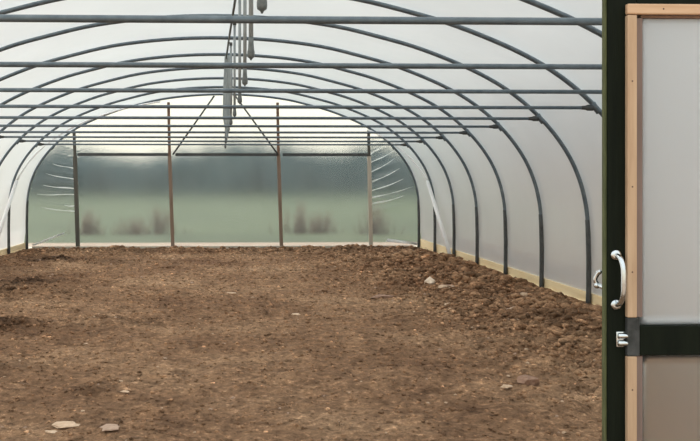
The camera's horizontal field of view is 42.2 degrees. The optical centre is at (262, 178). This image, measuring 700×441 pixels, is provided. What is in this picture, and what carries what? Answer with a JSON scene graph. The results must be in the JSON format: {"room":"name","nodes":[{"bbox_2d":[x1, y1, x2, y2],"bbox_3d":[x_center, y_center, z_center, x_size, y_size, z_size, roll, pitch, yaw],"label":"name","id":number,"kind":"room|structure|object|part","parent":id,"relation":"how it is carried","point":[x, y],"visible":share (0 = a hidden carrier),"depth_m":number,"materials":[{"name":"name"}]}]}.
{"room":"greenhouse","nodes":[
{"label":"greenhouse","id":0,"kind":"room"},
{"bbox_2d":[0,141,48,249],"bbox_3d":[-4.535,0.441,10.701,0.562,2.179,17.093,0,0,-2],"label":"wall","id":1,"kind":"structure","parent":0,"point":[8,168],"depth_m":17.94,"materials":[{"name":"white plastic"}]},
{"bbox_2d":[0,243,25,255],"bbox_3d":[-4.785,1.434,10.678,0.026,0.150,17.063,0,0,-2],"label":"baseboard","id":2,"kind":"structure","parent":1,"relation":"attached to","point":[3,251],"depth_m":18.23,"materials":[{"name":"brown wood"}]},
{"bbox_2d":[28,95,417,248],"bbox_3d":[-0.817,-0.156,19.400,8.450,3.370,0.097,0,0,-2],"label":"wall","id":3,"kind":"structure","parent":0,"point":[124,200],"depth_m":19.38,"materials":[{"name":"plastic"}]},
{"bbox_2d":[0,246,601,440],"bbox_3d":[-0.511,1.395,9.969,8.450,0.323,18.760,0,0,-2],"label":"floor","id":4,"kind":"structure","parent":0,"point":[286,431],"depth_m":6.93,"materials":[{"name":"soil"}]},
{"bbox_2d":[45,430,56,433],"bbox_3d":[-1.162,1.395,4.966,0.073,0.018,0.049,0,0,-2],"label":"stone","id":5,"kind":"object","parent":4,"relation":"on","point":[46,431],"visible":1,"depth_m":4.95,"materials":[{"name":"beige stone"}]},
{"bbox_2d":[52,421,79,427],"bbox_3d":[-1.111,1.390,5.090,0.161,0.017,0.130,0,0,-2],"label":"stone","id":6,"kind":"object","parent":4,"relation":"on","point":[59,424],"visible":1,"depth_m":5.08,"materials":[{"name":"beige stone"}]},
{"bbox_2d":[100,424,119,430],"bbox_3d":[-0.850,1.378,4.994,0.114,0.026,0.141,0,0,-2],"label":"stone","id":7,"kind":"object","parent":4,"relation":"on","point":[107,427],"visible":1,"depth_m":4.97,"materials":[{"name":"beige stone"}]},
{"bbox_2d":[7,86,435,253],"bbox_3d":[-0.764,-0.166,17.774,8.468,3.351,0.060,0,0,-2],"label":"hoop","id":8,"kind":"object","parent":4,"relation":"on","point":[242,87],"visible":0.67,"depth_m":17.75,"materials":[{"name":"metal"}]},
{"bbox_2d":[0,180,17,234],"bbox_3d":[-4.846,0.729,16.907,0.070,1.413,1.522,0,0,2],"label":"brace","id":9,"kind":"object","parent":8,"relation":"attached to","point":[2,222],"visible":1,"depth_m":17.12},
{"bbox_2d":[38,143,405,145],"bbox_3d":[-0.764,-0.681,17.774,7.254,0.057,0.060,0,0,-2],"label":"crossbar","id":10,"kind":"object","parent":8,"relation":"attached to","point":[39,144],"visible":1,"depth_m":17.79,"materials":[{"name":"metal"}]},
{"bbox_2d":[426,180,451,253],"bbox_3d":[3.365,0.729,17.173,0.070,1.413,1.522,0,0,-6],"label":"brace","id":11,"kind":"object","parent":8,"relation":"attached to","point":[439,220],"visible":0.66,"depth_m":17.12,"materials":[{"name":"grey metal"}]},
{"bbox_2d":[32,102,412,248],"bbox_3d":[-0.813,-0.056,19.284,8.160,3.170,0.060,0,0,-2],"label":"frame","id":12,"kind":"object","parent":4,"relation":"on","point":[75,166],"visible":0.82,"depth_m":19.25,"materials":[{"name":"wood"}]},
{"bbox_3d":[-3.956,0.519,19.182,0.149,2.020,0.050,0,0,-2],"label":"post","id":13,"kind":"part","parent":12,"relation":"part of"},
{"bbox_3d":[-2.951,-0.523,19.215,1.965,0.065,0.040,0,0,-2],"label":"rail","id":14,"kind":"part","parent":12,"relation":"part of","materials":[{"name":"metal"}]},
{"bbox_3d":[-1.942,0.519,19.247,0.147,2.020,0.050,0,0,-2],"label":"post","id":15,"kind":"part","parent":12,"relation":"part of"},
{"bbox_2d":[173,96,214,154],"bbox_3d":[-1.465,-1.151,19.235,0.913,1.281,0.036,0,0,-5],"label":"brace","id":16,"kind":"object","parent":12,"relation":"attached to","point":[195,122],"visible":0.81,"depth_m":19.22,"materials":[{"name":"metal"}]},
{"bbox_3d":[-0.813,1.482,19.284,8.160,0.095,0.060,0,0,-2],"label":"plate","id":17,"kind":"part","parent":12,"relation":"part of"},
{"bbox_3d":[-0.763,-0.523,19.285,2.185,0.065,0.040,0,0,-2],"label":"rail","id":18,"kind":"part","parent":12,"relation":"part of","materials":[{"name":"metal"}]},
{"bbox_2d":[236,96,277,154],"bbox_3d":[-0.117,-1.151,19.279,0.947,1.281,0.036,0,0,2],"label":"brace","id":19,"kind":"object","parent":12,"relation":"attached to","point":[276,152],"visible":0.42,"depth_m":19.26,"materials":[{"name":"metal"}]},
{"bbox_3d":[0.384,0.519,19.323,0.140,2.020,0.050,0,0,-2],"label":"post","id":20,"kind":"part","parent":12,"relation":"part of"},
{"bbox_3d":[1.371,-0.523,19.355,1.855,0.065,0.040,0,0,-2],"label":"rail","id":21,"kind":"part","parent":12,"relation":"part of","materials":[{"name":"metal"}]},
{"bbox_3d":[2.325,0.519,19.386,0.120,2.020,0.050,0,0,-2],"label":"post","id":22,"kind":"part","parent":12,"relation":"part of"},
{"bbox_2d":[367,129,426,180],"bbox_3d":[2.782,-0.494,18.626,0.095,1.150,1.800,0,0,-36],"label":"strap","id":23,"kind":"object","parent":12,"relation":"attached to","point":[404,152],"visible":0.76,"depth_m":18.39,"materials":[{"name":"white plastic"}]},
{"bbox_2d":[25,93,419,248],"bbox_3d":[-0.814,-0.166,19.323,8.468,3.351,0.060,0,0,-2],"label":"hoop","id":24,"kind":"object","parent":4,"relation":"on","point":[210,94],"visible":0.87,"depth_m":19.31,"materials":[{"name":"metal"}]},
{"bbox_2d":[0,77,455,256],"bbox_3d":[-0.714,-0.166,16.226,8.468,3.351,0.060,0,0,-2],"label":"hoop","id":25,"kind":"object","parent":4,"relation":"on","point":[197,78],"visible":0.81,"depth_m":16.24,"materials":[{"name":"metal"}]},
{"bbox_2d":[19,139,422,142],"bbox_3d":[-0.714,-0.681,16.226,7.254,0.057,0.060,0,0,-2],"label":"crossbar","id":26,"kind":"object","parent":25,"relation":"attached to","point":[21,140],"visible":1,"depth_m":16.20,"materials":[{"name":"metal"}]},
{"bbox_2d":[0,68,478,263],"bbox_3d":[-0.664,-0.166,14.677,8.468,3.351,0.060,0,0,-2],"label":"hoop","id":27,"kind":"object","parent":4,"relation":"on","point":[169,69],"visible":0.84,"depth_m":14.71,"materials":[{"name":"metal"}]},
{"bbox_2d":[0,135,442,138],"bbox_3d":[-0.664,-0.681,14.677,7.254,0.057,0.060,0,0,-2],"label":"crossbar","id":28,"kind":"object","parent":27,"relation":"attached to","point":[363,137],"visible":1,"depth_m":14.67,"materials":[{"name":"metal"}]},
{"bbox_2d":[0,53,507,274],"bbox_3d":[-0.614,-0.166,13.128,8.468,3.351,0.060,0,0,-2],"label":"hoop","id":29,"kind":"object","parent":4,"relation":"on","point":[505,270],"visible":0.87,"depth_m":13.17,"materials":[{"name":"metal"}]},
{"bbox_2d":[0,131,466,134],"bbox_3d":[-0.614,-0.681,13.128,7.254,0.057,0.060,0,0,-2],"label":"crossbar","id":30,"kind":"object","parent":29,"relation":"attached to","point":[230,132],"visible":1,"depth_m":13.14,"materials":[{"name":"metal"}]},
{"bbox_2d":[0,36,543,287],"bbox_3d":[-0.563,-0.166,11.580,8.468,3.351,0.060,0,0,-2],"label":"hoop","id":31,"kind":"object","parent":4,"relation":"on","point":[500,127],"visible":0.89,"depth_m":11.62,"materials":[{"name":"metal"}]},
{"bbox_2d":[0,124,497,128],"bbox_3d":[-0.563,-0.681,11.580,7.254,0.057,0.060,0,0,-2],"label":"crossbar","id":32,"kind":"object","parent":31,"relation":"attached to","point":[494,126],"visible":1,"depth_m":11.60,"materials":[{"name":"metal"}]},
{"bbox_2d":[0,14,590,303],"bbox_3d":[-0.513,-0.166,10.031,8.468,3.351,0.060,0,0,-2],"label":"hoop","id":33,"kind":"object","parent":4,"relation":"on","point":[542,120],"visible":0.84,"depth_m":10.11,"materials":[{"name":"metal"}]},
{"bbox_2d":[0,116,538,120],"bbox_3d":[-0.513,-0.681,10.031,7.254,0.057,0.060,0,0,-2],"label":"crossbar","id":34,"kind":"object","parent":33,"relation":"attached to","point":[533,118],"visible":1,"depth_m":10.04,"materials":[{"name":"metal"}]},
{"bbox_2d":[0,243,601,440],"bbox_3d":[-0.537,1.387,11.754,8.368,0.366,15.017,0,0,-2],"label":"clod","id":35,"kind":"object","parent":4,"relation":"on","point":[571,309],"visible":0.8,"depth_m":9.43,"materials":[{"name":"brown soil"}]},
{"bbox_2d":[0,0,601,116],"bbox_3d":[-0.463,-0.166,8.483,8.468,3.351,0.060,0,0,-2],"label":"hoop","id":36,"kind":"object","parent":4,"relation":"on","point":[597,109],"visible":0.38,"depth_m":8.54,"materials":[{"name":"metal"}]},
{"bbox_2d":[0,104,593,110],"bbox_3d":[-0.463,-0.681,8.483,7.254,0.057,0.060,0,0,-2],"label":"crossbar","id":37,"kind":"object","parent":36,"relation":"attached to","point":[587,107],"visible":1,"depth_m":8.50,"materials":[{"name":"metal"}]},
{"bbox_2d":[371,294,393,298],"bbox_3d":[1.415,1.390,10.660,0.336,0.057,0.113,0,0,-23],"label":"stone","id":38,"kind":"object","parent":4,"relation":"on","point":[378,295],"visible":0.93,"depth_m":10.62,"materials":[{"name":"brown stone"}]},
{"bbox_2d":[424,276,434,283],"bbox_3d":[2.210,1.360,11.860,0.162,0.157,0.186,0,0,44],"label":"stone","id":39,"kind":"object","parent":4,"relation":"on","point":[429,280],"visible":0.69,"depth_m":11.80,"materials":[{"name":"grey stone"}]},
{"bbox_2d":[501,384,512,388],"bbox_3d":[1.641,1.394,6.037,0.073,0.033,0.070,0,0,38],"label":"stone","id":40,"kind":"object","parent":4,"relation":"on","point":[503,385],"visible":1,"depth_m":6.02,"materials":[{"name":"beige stone"}]},
{"bbox_2d":[517,375,539,385],"bbox_3d":[1.799,1.383,6.084,0.149,0.106,0.103,0,0,11],"label":"lump","id":41,"kind":"object","parent":4,"relation":"on","point":[528,380],"visible":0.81,"depth_m":6.06,"materials":[{"name":"stone"}]},
{"bbox_2d":[519,0,601,37],"bbox_3d":[-0.413,-0.166,6.934,8.468,3.351,0.060,0,0,-2],"label":"hoop","id":42,"kind":"object","parent":4,"relation":"on","point":[535,3],"visible":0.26,"depth_m":7.00,"materials":[{"name":"metal"}]},
{"bbox_2d":[0,88,601,93],"bbox_3d":[-0.413,-0.681,6.934,7.254,0.057,0.060,0,0,-2],"label":"crossbar","id":43,"kind":"object","parent":42,"relation":"attached to","point":[115,90],"visible":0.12,"depth_m":6.94,"materials":[{"name":"metal"}]},
{"bbox_3d":[-0.312,-0.166,3.837,8.468,3.351,0.060,0,0,-2],"label":"hoop","id":44,"kind":"object","parent":4,"relation":"on","visible":0},
{"bbox_2d":[0,14,601,24],"bbox_3d":[-0.312,-0.681,3.837,7.254,0.057,0.060,0,0,-2],"label":"crossbar","id":45,"kind":"object","parent":44,"relation":"attached to","point":[3,17],"visible":1,"depth_m":3.84,"materials":[{"name":"metal"}]},
{"bbox_3d":[-0.363,-0.166,5.385,8.468,3.351,0.060,0,0,-2],"label":"hoop","id":46,"kind":"object","parent":4,"relation":"on","visible":0},
{"bbox_2d":[0,62,601,69],"bbox_3d":[-0.363,-0.681,5.386,7.254,0.057,0.060,0,0,-2],"label":"crossbar","id":47,"kind":"object","parent":46,"relation":"attached to","point":[2,64],"visible":1,"depth_m":5.39,"materials":[{"name":"metal"}]},
{"bbox_3d":[0.321,0.339,2.277,3.510,2.240,0.050,0,0,-2],"label":"doorway frame","id":48,"kind":"object","parent":4,"relation":"on","visible":0},
{"bbox_2d":[593,0,699,440],"bbox_3d":[1.336,0.414,2.242,0.983,1.930,0.117,0,0,0],"label":"door","id":49,"kind":"structure","parent":48,"relation":"attached to","point":[650,286],"depth_m":2.24,"materials":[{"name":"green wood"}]},
{"bbox_3d":[0.879,0.249,2.207,0.013,0.135,0.042,0,0,-7],"label":"pull handle","id":50,"kind":"part","parent":49,"relation":"part of","materials":[{"name":"silver metal"}]},
{"bbox_3d":[0.914,0.389,2.223,0.031,0.094,0.015,0,0,-2],"label":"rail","id":51,"kind":"part","parent":49,"relation":"part of","materials":[{"name":"grey metal"}]},
{"bbox_3d":[1.337,-0.486,2.264,0.819,0.130,0.040,0,0,-2],"label":"head rail","id":52,"kind":"part","parent":49,"relation":"part of","materials":[{"name":"beige wood"}]},
{"bbox_3d":[1.342,-0.025,2.257,0.812,0.774,0.007,0,0,-2],"label":"polythene panel","id":53,"kind":"part","parent":49,"relation":"part of","materials":[{"name":"white plastic"}]},
{"bbox_3d":[1.339,0.398,2.249,0.818,0.072,0.041,0,0,-2],"label":"rail","id":54,"kind":"part","parent":49,"relation":"part of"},
{"bbox_3d":[1.342,0.857,2.257,0.812,0.845,0.008,0,0,-2],"label":"polythene panel","id":55,"kind":"part","parent":49,"relation":"part of","materials":[{"name":"beige plastic"}]},
{"bbox_2d":[0,0,601,148],"bbox_3d":[-0.539,-1.246,10.831,7.458,1.200,17.093,0,0,-2],"label":"ceiling","id":56,"kind":"structure","parent":0,"point":[550,44],"depth_m":10.78,"materials":[{"name":"white plastic"}]},
{"bbox_2d":[16,101,159,180],"bbox_3d":[-3.543,-0.795,18.489,3.100,1.748,0.217,0,0,-30],"label":"strap","id":57,"kind":"object","parent":56,"relation":"attached to","point":[41,148],"visible":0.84,"depth_m":18.36,"materials":[{"name":"white plastic"}]},
{"bbox_2d":[226,0,235,58],"bbox_3d":[-0.384,-1.756,10.811,0.060,0.026,13.948,0,0,-3],"label":"pipe","id":58,"kind":"object","parent":56,"relation":"hanging from","point":[234,2],"visible":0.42,"depth_m":10.54,"materials":[{"name":"plastic"}]},
{"bbox_2d":[223,55,232,139],"bbox_3d":[-0.500,-1.181,13.071,0.146,1.220,0.080,0,0,-2],"label":"sprinkler","id":59,"kind":"object","parent":58,"relation":"hanging from","point":[226,83],"visible":0.59,"depth_m":13.04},
{"bbox_2d":[229,42,232,124],"bbox_3d":[-0.402,-1.224,11.585,0.045,1.068,0.044,0,0,-2],"label":"sprinkler dropper","id":60,"kind":"object","parent":58,"relation":"hanging from","point":[230,43],"visible":0.84,"depth_m":11.57,"materials":[{"name":"grey plastic"}]},
{"bbox_2d":[233,23,236,116],"bbox_3d":[-0.307,-1.224,10.038,0.045,1.068,0.044,0,0,-2],"label":"sprinkler dropper","id":61,"kind":"object","parent":58,"relation":"hanging from","point":[234,24],"visible":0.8,"depth_m":10.03,"materials":[{"name":"grey plastic"}]},
{"bbox_2d":[237,0,241,103],"bbox_3d":[-0.211,-1.232,8.491,0.045,1.053,0.044,0,0,-2],"label":"sprinkler dropper","id":62,"kind":"object","parent":58,"relation":"hanging from","point":[239,99],"visible":0.87,"depth_m":8.48,"materials":[{"name":"grey plastic"}]},
{"bbox_2d":[242,0,247,85],"bbox_3d":[-0.133,-1.237,6.943,0.045,1.042,0.044,0,0,-2],"label":"sprinkler dropper","id":63,"kind":"object","parent":58,"relation":"hanging from","point":[244,78],"visible":0.98,"depth_m":6.93,"materials":[{"name":"grey plastic"}]},
{"bbox_2d":[247,0,254,59],"bbox_3d":[-0.067,-1.235,5.395,0.045,1.046,0.044,0,0,-2],"label":"sprinkler dropper","id":64,"kind":"object","parent":58,"relation":"hanging from","point":[250,53],"visible":1,"depth_m":5.38,"materials":[{"name":"grey plastic"}]},
{"bbox_2d":[257,0,266,13],"bbox_3d":[-0.001,-1.233,3.847,0.045,1.050,0.044,0,0,-2],"label":"sprinkler dropper","id":65,"kind":"object","parent":58,"relation":"hanging from","point":[261,4],"visible":1,"depth_m":3.83,"materials":[{"name":"grey plastic"}]},
{"bbox_2d":[397,113,601,295],"bbox_3d":[3.457,0.441,10.960,0.562,2.179,17.093,0,0,-2],"label":"wall","id":66,"kind":"structure","parent":0,"point":[563,212],"depth_m":12.11,"materials":[{"name":"white plastic"}]},
{"bbox_2d":[420,239,601,305],"bbox_3d":[3.708,1.403,10.953,0.026,0.212,17.063,0,0,-2],"label":"baseboard","id":67,"kind":"structure","parent":66,"relation":"attached to","point":[579,294],"depth_m":12.42,"materials":[{"name":"brown wood"}]}
]}

